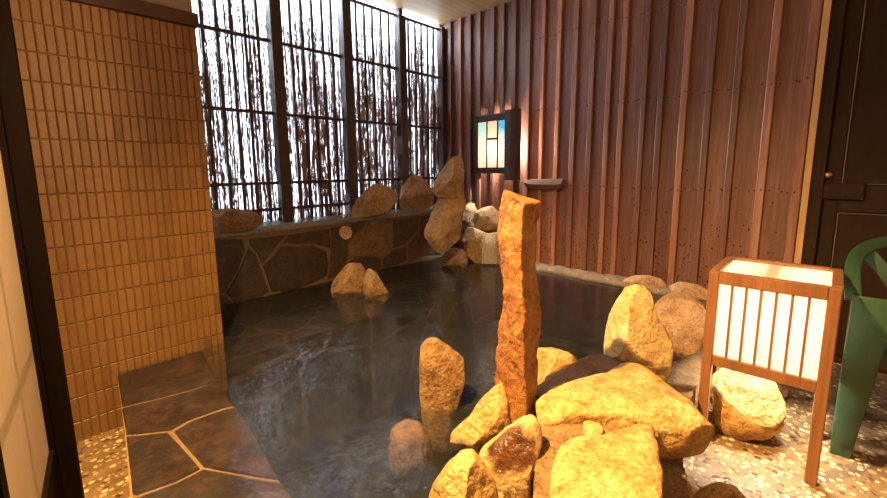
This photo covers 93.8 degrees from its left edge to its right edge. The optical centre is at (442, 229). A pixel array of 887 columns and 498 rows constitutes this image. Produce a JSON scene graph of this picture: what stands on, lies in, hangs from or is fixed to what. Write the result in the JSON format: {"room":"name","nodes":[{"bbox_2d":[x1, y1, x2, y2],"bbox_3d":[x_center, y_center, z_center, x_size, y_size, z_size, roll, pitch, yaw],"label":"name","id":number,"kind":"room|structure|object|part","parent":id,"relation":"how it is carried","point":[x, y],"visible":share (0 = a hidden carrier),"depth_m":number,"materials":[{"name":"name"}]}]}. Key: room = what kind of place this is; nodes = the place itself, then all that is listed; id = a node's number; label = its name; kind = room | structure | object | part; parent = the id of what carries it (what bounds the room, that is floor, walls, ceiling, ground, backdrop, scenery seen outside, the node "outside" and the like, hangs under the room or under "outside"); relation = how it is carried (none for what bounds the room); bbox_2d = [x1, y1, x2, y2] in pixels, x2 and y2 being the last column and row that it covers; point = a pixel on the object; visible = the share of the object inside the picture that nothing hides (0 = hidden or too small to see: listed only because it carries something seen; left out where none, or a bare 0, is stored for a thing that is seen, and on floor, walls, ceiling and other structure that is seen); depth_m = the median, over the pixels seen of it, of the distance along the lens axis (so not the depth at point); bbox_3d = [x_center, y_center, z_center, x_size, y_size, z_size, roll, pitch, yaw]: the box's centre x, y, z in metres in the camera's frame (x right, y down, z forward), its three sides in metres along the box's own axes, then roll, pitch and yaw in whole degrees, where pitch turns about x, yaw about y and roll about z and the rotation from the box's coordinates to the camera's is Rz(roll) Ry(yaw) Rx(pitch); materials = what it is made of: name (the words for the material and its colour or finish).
{"room":"spa","nodes":[
{"label":"spa","id":0,"kind":"room"},
{"bbox_2d":[9,0,227,442],"bbox_3d":[-1.765,-0.180,1.509,0.307,2.850,1.583,7,11,43],"label":"wall","id":1,"kind":"structure","parent":0,"point":[113,101],"depth_m":1.74,"materials":[{"name":"tile"}]},
{"bbox_2d":[67,0,198,28],"bbox_3d":[-1.763,-0.869,1.406,0.322,0.058,1.592,7,11,43],"label":"trim","id":2,"kind":"structure","parent":1,"relation":"on","point":[135,7],"depth_m":1.74,"materials":[{"name":"brown wood"}]},
{"bbox_2d":[214,205,455,327],"bbox_3d":[-0.862,0.427,3.385,0.221,1.083,2.720,7,11,43],"label":"wall","id":3,"kind":"structure","parent":0,"point":[274,267],"depth_m":3.07,"materials":[{"name":"brown stone"}]},
{"bbox_2d":[212,208,261,233],"bbox_3d":[-1.361,-0.058,2.677,0.362,0.176,0.117,-5,9,-27],"label":"boulder","id":4,"kind":"object","parent":3,"relation":"on","point":[225,220],"visible":0.82,"depth_m":2.64,"materials":[{"name":"brown stone"}]},
{"bbox_2d":[197,0,280,221],"bbox_3d":[-1.455,-0.879,2.693,0.040,1.729,0.710,7,11,43],"label":"lattice","id":5,"kind":"object","parent":3,"relation":"on","point":[202,26],"visible":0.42,"depth_m":2.78,"materials":[{"name":"brown wood"}]},
{"bbox_3d":[-1.452,-1.274,2.628,0.022,0.022,0.710,7,11,43],"label":"rail","id":6,"kind":"part","parent":5,"relation":"part of","materials":[{"name":"brown wood"}]},
{"bbox_3d":[-1.447,-0.789,2.700,0.022,0.022,0.710,7,11,43],"label":"rail","id":7,"kind":"part","parent":5,"relation":"part of","materials":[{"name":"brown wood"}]},
{"bbox_3d":[-1.443,-0.304,2.771,0.022,0.022,0.710,7,11,43],"label":"rail","id":8,"kind":"part","parent":5,"relation":"part of","materials":[{"name":"brown wood"}]},
{"bbox_3d":[-1.441,-0.116,2.799,0.022,0.022,0.710,7,11,43],"label":"rail","id":9,"kind":"part","parent":5,"relation":"part of","materials":[{"name":"brown wood"}]},
{"bbox_2d":[264,0,293,222],"bbox_3d":[-1.173,-0.939,2.961,0.080,1.784,0.080,7,11,43],"label":"post","id":10,"kind":"object","parent":3,"relation":"on","point":[272,7],"visible":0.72,"depth_m":2.94,"materials":[{"name":"brown wood"}]},
{"bbox_2d":[192,0,437,221],"bbox_3d":[-0.888,-1.012,3.282,0.093,1.862,2.644,7,11,43],"label":"screen","id":11,"kind":"object","parent":3,"relation":"on","point":[221,164],"visible":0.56,"depth_m":3.17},
{"bbox_2d":[283,0,347,218],"bbox_3d":[-0.985,-0.956,3.184,0.040,1.729,0.506,7,11,43],"label":"lattice","id":12,"kind":"object","parent":3,"relation":"on","point":[290,45],"visible":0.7,"depth_m":3.19,"materials":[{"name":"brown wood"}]},
{"bbox_3d":[-0.982,-1.351,3.119,0.022,0.022,0.506,7,11,43],"label":"rail","id":13,"kind":"part","parent":12,"relation":"part of","materials":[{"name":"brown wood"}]},
{"bbox_3d":[-0.977,-0.866,3.191,0.022,0.022,0.506,7,11,43],"label":"rail","id":14,"kind":"part","parent":12,"relation":"part of","materials":[{"name":"brown wood"}]},
{"bbox_3d":[-0.973,-0.381,3.263,0.022,0.022,0.506,7,11,43],"label":"rail","id":15,"kind":"part","parent":12,"relation":"part of","materials":[{"name":"brown wood"}]},
{"bbox_3d":[-0.971,-0.193,3.290,0.022,0.022,0.506,7,11,43],"label":"rail","id":16,"kind":"part","parent":12,"relation":"part of","materials":[{"name":"brown wood"}]},
{"bbox_2d":[339,226,351,238],"bbox_3d":[-0.765,0.022,3.263,0.028,0.104,0.104,7,11,43],"label":"thermometer","id":17,"kind":"object","parent":3,"relation":"attached to","point":[345,232],"visible":1,"depth_m":3.26,"materials":[{"name":"brown wood"}]},
{"bbox_2d":[337,0,357,215],"bbox_3d":[-0.773,-1.005,3.379,0.080,1.784,0.080,7,11,43],"label":"post","id":18,"kind":"object","parent":3,"relation":"on","point":[343,6],"visible":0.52,"depth_m":3.35,"materials":[{"name":"brown wood"}]},
{"bbox_2d":[351,183,398,217],"bbox_3d":[-0.555,-0.244,3.409,0.386,0.284,0.125,-3,9,-16],"label":"boulder","id":19,"kind":"object","parent":3,"relation":"on","point":[378,199],"visible":1,"depth_m":3.38,"materials":[{"name":"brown stone"}]},
{"bbox_2d":[351,0,399,209],"bbox_3d":[-0.586,-1.021,3.601,0.040,1.729,0.503,7,11,43],"label":"lattice","id":20,"kind":"object","parent":3,"relation":"on","point":[373,63],"visible":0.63,"depth_m":3.58,"materials":[{"name":"brown wood"}]},
{"bbox_3d":[-0.588,-1.861,3.471,0.022,0.022,0.503,7,11,43],"label":"rail","id":21,"kind":"part","parent":20,"relation":"part of","materials":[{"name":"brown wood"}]},
{"bbox_3d":[-0.583,-1.416,3.536,0.022,0.022,0.503,7,11,43],"label":"rail","id":22,"kind":"part","parent":20,"relation":"part of","materials":[{"name":"brown wood"}]},
{"bbox_3d":[-0.579,-0.931,3.608,0.022,0.022,0.503,7,11,43],"label":"rail","id":23,"kind":"part","parent":20,"relation":"part of","materials":[{"name":"brown wood"}]},
{"bbox_3d":[-0.574,-0.446,3.679,0.022,0.022,0.503,7,11,43],"label":"rail","id":24,"kind":"part","parent":20,"relation":"part of","materials":[{"name":"brown wood"}]},
{"bbox_2d":[394,8,408,208],"bbox_3d":[-0.375,-1.070,3.794,0.080,1.784,0.080,7,11,43],"label":"post","id":25,"kind":"object","parent":3,"relation":"on","point":[400,48],"visible":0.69,"depth_m":3.75,"materials":[{"name":"brown wood"}]},
{"bbox_2d":[399,174,433,210],"bbox_3d":[-0.244,-0.341,3.850,0.329,0.356,0.119,-1,8,-5],"label":"boulder","id":26,"kind":"object","parent":3,"relation":"on","point":[416,194],"visible":0.97,"depth_m":3.83,"materials":[{"name":"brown stone"}]},
{"bbox_2d":[406,17,439,202],"bbox_3d":[-0.201,-1.085,4.003,0.040,1.729,0.467,7,11,43],"label":"lattice","id":27,"kind":"object","parent":3,"relation":"on","point":[416,126],"visible":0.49,"depth_m":3.98,"materials":[{"name":"brown wood"}]},
{"bbox_3d":[-0.202,-1.924,3.873,0.022,0.022,0.467,7,11,43],"label":"rail","id":28,"kind":"part","parent":27,"relation":"part of","materials":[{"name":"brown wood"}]},
{"bbox_3d":[-0.198,-1.479,3.939,0.022,0.022,0.467,7,11,43],"label":"rail","id":29,"kind":"part","parent":27,"relation":"part of","materials":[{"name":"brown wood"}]},
{"bbox_3d":[-0.193,-0.994,4.011,0.022,0.022,0.467,7,11,43],"label":"rail","id":30,"kind":"part","parent":27,"relation":"part of","materials":[{"name":"brown wood"}]},
{"bbox_2d":[365,0,512,25],"bbox_3d":[0.220,-1.626,1.276,4.320,0.040,4.300,7,11,43],"label":"ceiling","id":31,"kind":"structure","parent":0,"point":[436,12],"depth_m":3.64,"materials":[{"name":"beige wood"}]},
{"bbox_2d":[77,363,886,497],"bbox_3d":[0.525,0.933,1.350,3.500,0.050,4.250,7,11,43],"label":"floor","id":32,"kind":"structure","parent":0,"point":[774,467],"depth_m":1.57,"materials":[{"name":"beige gravel"}]},
{"bbox_2d":[0,0,84,497],"bbox_3d":[-0.855,-0.248,0.708,0.069,2.500,1.112,-7,11,-37],"label":"door frame","id":33,"kind":"structure","parent":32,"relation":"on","point":[39,458],"depth_m":1.11,"materials":[{"name":"black wood"}]},
{"bbox_3d":[-0.817,0.835,0.834,0.022,0.280,1.025,-7,11,-39],"label":"rail","id":34,"kind":"part","parent":33,"relation":"part of","materials":[{"name":"black wood"}]},
{"bbox_2d":[686,480,692,497],"bbox_3d":[0.800,0.866,1.355,0.033,0.102,0.052,7,11,43],"label":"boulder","id":35,"kind":"object","parent":32,"relation":"on","point":[689,487],"visible":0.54,"depth_m":1.34,"materials":[{"name":"stone"}]},
{"bbox_2d":[693,482,745,497],"bbox_3d":[0.877,0.881,1.333,0.152,0.161,0.132,0,8,4],"label":"boulder","id":36,"kind":"object","parent":32,"relation":"on","point":[714,489],"visible":0.99,"depth_m":1.31,"materials":[{"name":"stone"}]},
{"bbox_2d":[711,367,785,440],"bbox_3d":[1.248,0.709,1.710,0.254,0.301,0.242,7,11,43],"label":"boulder","id":37,"kind":"object","parent":32,"relation":"on","point":[746,407],"visible":0.91,"depth_m":1.64,"materials":[{"name":"stone"}]},
{"bbox_2d":[697,256,843,485],"bbox_3d":[1.279,0.501,1.640,0.374,0.706,0.374,7,11,43],"label":"lantern","id":38,"kind":"object","parent":32,"relation":"on","point":[776,321],"visible":0.94,"depth_m":1.48,"materials":[{"name":"orange wood"}]},
{"bbox_3d":[1.042,0.505,1.634,0.034,0.704,0.034,7,11,43],"label":"leg","id":39,"kind":"part","parent":38,"relation":"part of","materials":[{"name":"orange wood"}]},
{"bbox_3d":[1.151,0.158,1.709,0.029,0.045,0.302,7,11,43],"label":"rail","id":40,"kind":"part","parent":38,"relation":"part of","materials":[{"name":"orange wood"}]},
{"bbox_3d":[1.163,0.518,1.518,0.302,0.040,0.024,7,11,43],"label":"rail","id":41,"kind":"part","parent":38,"relation":"part of","materials":[{"name":"orange wood"}]},
{"bbox_3d":[1.162,0.357,1.495,0.338,0.286,0.001,7,11,43],"label":"paper panel","id":42,"kind":"part","parent":38,"relation":"part of","materials":[{"name":"white paper"}]},
{"bbox_3d":[1.158,0.193,1.468,0.302,0.045,0.029,7,11,43],"label":"rail","id":43,"kind":"part","parent":38,"relation":"part of","materials":[{"name":"orange wood"}]},
{"bbox_3d":[1.276,0.166,1.591,0.319,0.004,0.319,7,11,43],"label":"panel","id":44,"kind":"part","parent":38,"relation":"part of","materials":[{"name":"paper"}]},
{"bbox_3d":[1.395,0.155,1.716,0.302,0.045,0.029,7,11,43],"label":"rail","id":45,"kind":"part","parent":38,"relation":"part of","materials":[{"name":"orange wood"}]},
{"bbox_3d":[1.286,0.537,1.405,0.034,0.704,0.034,7,11,43],"label":"leg","id":46,"kind":"part","parent":38,"relation":"part of","materials":[{"name":"orange wood"}]},
{"bbox_3d":[1.517,0.499,1.647,0.034,0.704,0.034,7,11,43],"label":"leg","id":47,"kind":"part","parent":38,"relation":"part of","materials":[{"name":"orange wood"}]},
{"bbox_3d":[1.401,0.190,1.475,0.029,0.045,0.302,7,11,43],"label":"rail","id":48,"kind":"part","parent":38,"relation":"part of","materials":[{"name":"orange wood"}]},
{"bbox_2d":[775,382,790,398],"bbox_3d":[1.622,0.764,2.010,0.098,0.113,0.091,7,11,43],"label":"boulder","id":49,"kind":"object","parent":32,"relation":"on","point":[785,389],"visible":0.26,"depth_m":1.96,"materials":[{"name":"brown stone"}]},
{"bbox_2d":[830,236,886,458],"bbox_3d":[1.847,0.455,1.552,0.556,0.812,0.502,7,11,43],"label":"plastic chair","id":50,"kind":"object","parent":32,"relation":"on","point":[865,346],"visible":0.98,"depth_m":1.54,"materials":[{"name":"green plastic"}]},
{"bbox_3d":[1.856,0.156,1.521,0.556,0.212,0.467,7,11,43],"label":"frame","id":51,"kind":"part","parent":50,"relation":"part of","materials":[{"name":"green plastic"}]},
{"bbox_2d":[489,320,602,355],"bbox_3d":[0.094,1.138,2.387,3.100,0.050,3.100,7,11,43],"label":"floor","id":52,"kind":"structure","parent":0,"point":[591,351],"depth_m":3.44,"materials":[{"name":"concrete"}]},
{"bbox_2d":[117,350,290,497],"bbox_3d":[-0.718,0.986,1.266,0.342,0.592,1.834,-7,11,-38],"label":"stone ledge","id":53,"kind":"structure","parent":52,"relation":"on","point":[186,438],"depth_m":1.34,"materials":[{"name":"brown stone"}]},
{"bbox_2d":[127,263,591,497],"bbox_3d":[-0.086,0.818,2.339,2.457,0.590,2.944,7,11,43],"label":"pool water","id":54,"kind":"object","parent":52,"relation":"on","point":[337,445],"visible":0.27,"depth_m":2.30,"materials":[{"name":"grey liquid"}]},
{"bbox_2d":[331,263,365,299],"bbox_3d":[-0.665,0.365,2.953,0.262,0.267,0.131,-2,9,-11],"label":"boulder","id":55,"kind":"object","parent":54,"relation":"in","point":[348,284],"visible":0.88,"depth_m":2.91,"materials":[{"name":"brown stone"}]},
{"bbox_2d":[363,268,390,301],"bbox_3d":[-0.464,0.378,2.885,0.187,0.238,0.099,-4,9,-23],"label":"boulder","id":56,"kind":"object","parent":54,"relation":"in","point":[374,289],"visible":1,"depth_m":2.85,"materials":[{"name":"brown stone"}]},
{"bbox_2d":[388,418,431,477],"bbox_3d":[-0.121,0.798,1.520,0.142,0.220,0.146,7,11,43],"label":"boulder","id":57,"kind":"object","parent":54,"relation":"in","point":[410,450],"visible":1,"depth_m":1.48,"materials":[{"name":"stone"}]},
{"bbox_2d":[419,337,464,451],"bbox_3d":[-0.004,0.610,1.539,0.169,0.427,0.115,-1,8,-3],"label":"boulder","id":58,"kind":"object","parent":54,"relation":"in","point":[441,368],"visible":0.98,"depth_m":1.49,"materials":[{"name":"stone"}]},
{"bbox_2d":[440,248,467,274],"bbox_3d":[0.098,0.285,3.765,0.254,0.249,0.091,0,8,3],"label":"boulder","id":59,"kind":"object","parent":54,"relation":"in","point":[454,260],"visible":1,"depth_m":3.74,"materials":[{"name":"brown stone"}]},
{"bbox_2d":[424,196,465,252],"bbox_3d":[0.015,-0.053,3.528,0.354,0.495,0.177,-2,8,-8],"label":"boulder","id":60,"kind":"object","parent":59,"relation":"on","point":[443,230],"visible":0.98,"depth_m":3.46,"materials":[{"name":"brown stone"}]},
{"bbox_2d":[432,156,464,198],"bbox_3d":[0.043,-0.436,3.461,0.275,0.364,0.166,0,8,0],"label":"boulder","id":61,"kind":"object","parent":60,"relation":"on","point":[449,183],"visible":0.97,"depth_m":3.42,"materials":[{"name":"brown stone"}]},
{"bbox_2d":[428,450,498,497],"bbox_3d":[0.059,0.707,1.105,0.188,0.261,0.167,7,11,43],"label":"boulder","id":62,"kind":"object","parent":54,"relation":"in","point":[467,475],"visible":0.98,"depth_m":1.05,"materials":[{"name":"stone"}]},
{"bbox_2d":[449,383,509,455],"bbox_3d":[0.119,0.619,1.352,0.196,0.250,0.130,0,8,5],"label":"boulder","id":63,"kind":"object","parent":54,"relation":"in","point":[489,416],"visible":0.82,"depth_m":1.31,"materials":[{"name":"stone"}]},
{"bbox_2d":[482,235,496,263],"bbox_3d":[0.414,0.173,3.694,0.137,0.253,0.070,0,8,4],"label":"waterfall","id":64,"kind":"object","parent":54,"relation":"on","point":[488,238],"visible":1,"depth_m":3.68,"materials":[{"name":"liquid"}]},
{"bbox_2d":[479,413,539,497],"bbox_3d":[0.177,0.678,1.129,0.162,0.385,0.138,1,8,8],"label":"boulder","id":65,"kind":"object","parent":54,"relation":"in","point":[510,456],"visible":0.92,"depth_m":1.07,"materials":[{"name":"stone"}]},
{"bbox_2d":[537,347,578,384],"bbox_3d":[0.448,0.568,1.618,0.191,0.216,0.139,3,9,23],"label":"boulder","id":66,"kind":"object","parent":54,"relation":"in","point":[550,359],"visible":0.34,"depth_m":1.59,"materials":[{"name":"stone"}]},
{"bbox_2d":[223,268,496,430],"bbox_3d":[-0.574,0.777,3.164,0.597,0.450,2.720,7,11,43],"label":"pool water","id":67,"kind":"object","parent":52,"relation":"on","point":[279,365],"visible":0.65,"depth_m":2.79,"materials":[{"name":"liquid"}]},
{"bbox_2d":[531,345,702,497],"bbox_3d":[0.794,0.837,1.727,0.598,0.726,2.922,5,10,33],"label":"rim","id":68,"kind":"object","parent":52,"relation":"on","point":[684,374],"visible":0.21,"depth_m":1.17,"materials":[{"name":"stone"}]},
{"bbox_2d":[494,190,541,422],"bbox_3d":[0.243,0.344,1.321,0.155,0.941,0.135,7,11,43],"label":"stone column","id":69,"kind":"structure","parent":68,"relation":"on","point":[516,360],"depth_m":1.26,"materials":[{"name":"orange stone"}]},
{"bbox_2d":[536,353,620,409],"bbox_3d":[0.536,0.581,1.545,0.550,0.158,0.166,-5,10,-28],"label":"boulder","id":70,"kind":"object","parent":68,"relation":"on","point":[596,364],"visible":0.38,"depth_m":1.50,"materials":[{"name":"brown stone"}]},
{"bbox_2d":[583,420,603,434],"bbox_3d":[0.420,0.570,1.160,0.056,0.038,0.086,2,9,17],"label":"boulder","id":71,"kind":"object","parent":68,"relation":"on","point":[589,427],"visible":0.61,"depth_m":1.16,"materials":[{"name":"stone"}]},
{"bbox_2d":[548,422,662,497],"bbox_3d":[0.383,0.612,0.978,0.238,0.165,0.443,3,9,25],"label":"boulder","id":72,"kind":"object","parent":68,"relation":"on","point":[622,462],"visible":1,"depth_m":0.95,"materials":[{"name":"stone"}]},
{"bbox_2d":[537,360,714,457],"bbox_3d":[0.504,0.575,1.311,0.486,0.168,0.403,-2,9,-10],"label":"boulder","id":73,"kind":"object","parent":68,"relation":"on","point":[628,393],"visible":0.82,"depth_m":1.21,"materials":[{"name":"stone"}]},
{"bbox_2d":[602,284,672,381],"bbox_3d":[0.760,0.413,1.636,0.239,0.409,0.187,-1,8,0],"label":"boulder","id":74,"kind":"object","parent":68,"relation":"on","point":[633,331],"visible":0.8,"depth_m":1.57,"materials":[{"name":"stone"}]},
{"bbox_2d":[654,292,705,360],"bbox_3d":[1.092,0.450,1.938,0.231,0.302,0.209,5,10,31],"label":"boulder","id":75,"kind":"object","parent":68,"relation":"on","point":[682,315],"visible":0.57,"depth_m":1.86,"materials":[{"name":"brown stone"}]},
{"bbox_2d":[438,0,823,350],"bbox_3d":[1.025,-0.479,3.353,2.875,2.850,0.089,7,11,43],"label":"wall","id":76,"kind":"structure","parent":0,"point":[676,132],"depth_m":2.95,"materials":[{"name":"brown wood"}]},
{"bbox_2d":[437,27,445,174],"bbox_3d":[-0.014,-1.109,4.175,0.080,1.744,0.045,7,11,43],"label":"post","id":77,"kind":"object","parent":76,"relation":"on","point":[441,86],"visible":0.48,"depth_m":4.13,"materials":[{"name":"brown wood"}]},
{"bbox_2d":[474,109,520,179],"bbox_3d":[0.494,-0.734,3.642,0.478,0.580,0.184,7,11,43],"label":"wall lamp","id":78,"kind":"object","parent":76,"relation":"attached to","point":[497,137],"visible":1,"depth_m":3.58,"materials":[{"name":"brown wood"}]},
{"bbox_3d":[0.350,-0.761,3.714,0.095,0.411,0.004,7,11,43],"label":"glass pane","id":79,"kind":"part","parent":78,"relation":"part of","materials":[{"name":"glass"}]},
{"bbox_3d":[0.416,-0.752,3.648,0.352,0.505,0.024,7,11,43],"label":"frame","id":80,"kind":"part","parent":78,"relation":"part of","materials":[{"name":"brown wood"}]},
{"bbox_3d":[0.433,-0.669,3.649,0.099,0.247,0.004,7,11,43],"label":"glass pane","id":81,"kind":"part","parent":78,"relation":"part of","materials":[{"name":"white glass"}]},
{"bbox_3d":[0.431,-0.878,3.618,0.099,0.152,0.004,7,11,43],"label":"glass pane","id":82,"kind":"part","parent":78,"relation":"part of","materials":[{"name":"beige glass"}]},
{"bbox_3d":[0.513,-0.740,3.561,0.092,0.411,0.004,7,11,43],"label":"glass pane","id":83,"kind":"part","parent":78,"relation":"part of","materials":[{"name":"blue glass"}]},
{"bbox_2d":[524,179,563,189],"bbox_3d":[0.840,-0.383,3.477,0.356,0.095,0.028,7,11,43],"label":"wall shelf","id":84,"kind":"object","parent":76,"relation":"attached to","point":[540,184],"visible":1,"depth_m":3.45,"materials":[{"name":"brown wood"}]},
{"bbox_2d":[466,254,706,304],"bbox_3d":[0.911,0.347,3.444,2.400,0.091,0.221,7,11,43],"label":"trim","id":85,"kind":"structure","parent":76,"relation":"on","point":[591,277],"depth_m":3.20,"materials":[{"name":"stone"}]},
{"bbox_2d":[463,226,500,268],"bbox_3d":[0.421,0.161,3.783,0.485,0.384,0.176,0,8,6],"label":"boulder","id":86,"kind":"object","parent":85,"relation":"on","point":[473,243],"visible":0.65,"depth_m":3.73,"materials":[{"name":"grey stone"}]},
{"bbox_2d":[462,202,476,229],"bbox_3d":[0.315,-0.125,4.070,0.279,0.297,0.126,0,8,5],"label":"boulder","id":87,"kind":"object","parent":86,"relation":"on","point":[470,210],"visible":0.39,"depth_m":4.03,"materials":[{"name":"grey stone"}]},
{"bbox_2d":[473,206,498,231],"bbox_3d":[0.412,-0.100,3.820,0.276,0.243,0.137,1,9,11],"label":"boulder","id":88,"kind":"object","parent":86,"relation":"on","point":[486,219],"visible":0.89,"depth_m":3.78,"materials":[{"name":"grey stone"}]},
{"bbox_2d":[623,276,667,288],"bbox_3d":[1.419,0.376,2.915,0.288,0.112,0.105,3,9,25],"label":"boulder","id":89,"kind":"object","parent":85,"relation":"on","point":[647,282],"visible":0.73,"depth_m":2.88,"materials":[{"name":"grey stone"}]},
{"bbox_2d":[669,281,707,301],"bbox_3d":[1.589,0.395,2.670,0.240,0.115,0.103,4,10,30],"label":"boulder","id":90,"kind":"object","parent":85,"relation":"on","point":[699,292],"visible":0.66,"depth_m":2.63,"materials":[{"name":"grey stone"}]},
{"bbox_2d":[794,0,831,263],"bbox_3d":[2.083,-0.517,2.340,0.031,2.500,0.082,7,11,43],"label":"trim","id":91,"kind":"structure","parent":76,"relation":"attached to","point":[827,3],"depth_m":2.30,"materials":[{"name":"brown wood"}]},
{"bbox_3d":[2.942,-0.412,1.578,0.550,2.500,0.100,7,11,43],"label":"wall","id":92,"kind":"structure","parent":0,"visible":0},
{"bbox_2d":[801,0,886,374],"bbox_3d":[2.405,-0.474,2.033,0.862,2.500,0.130,7,11,43],"label":"door","id":93,"kind":"structure","parent":92,"relation":"in","point":[847,208],"depth_m":2.23,"materials":[{"name":"brown wood"}]},
{"bbox_3d":[2.140,-0.306,2.307,0.042,0.034,0.045,7,11,43],"label":"knob","id":94,"kind":"part","parent":93,"relation":"part of","materials":[{"name":"gold metal"}]},
{"bbox_3d":[2.180,-0.212,2.276,0.184,0.088,0.023,7,11,43],"label":"lock plate","id":95,"kind":"part","parent":93,"relation":"part of","materials":[{"name":"brown wood"}]}
]}

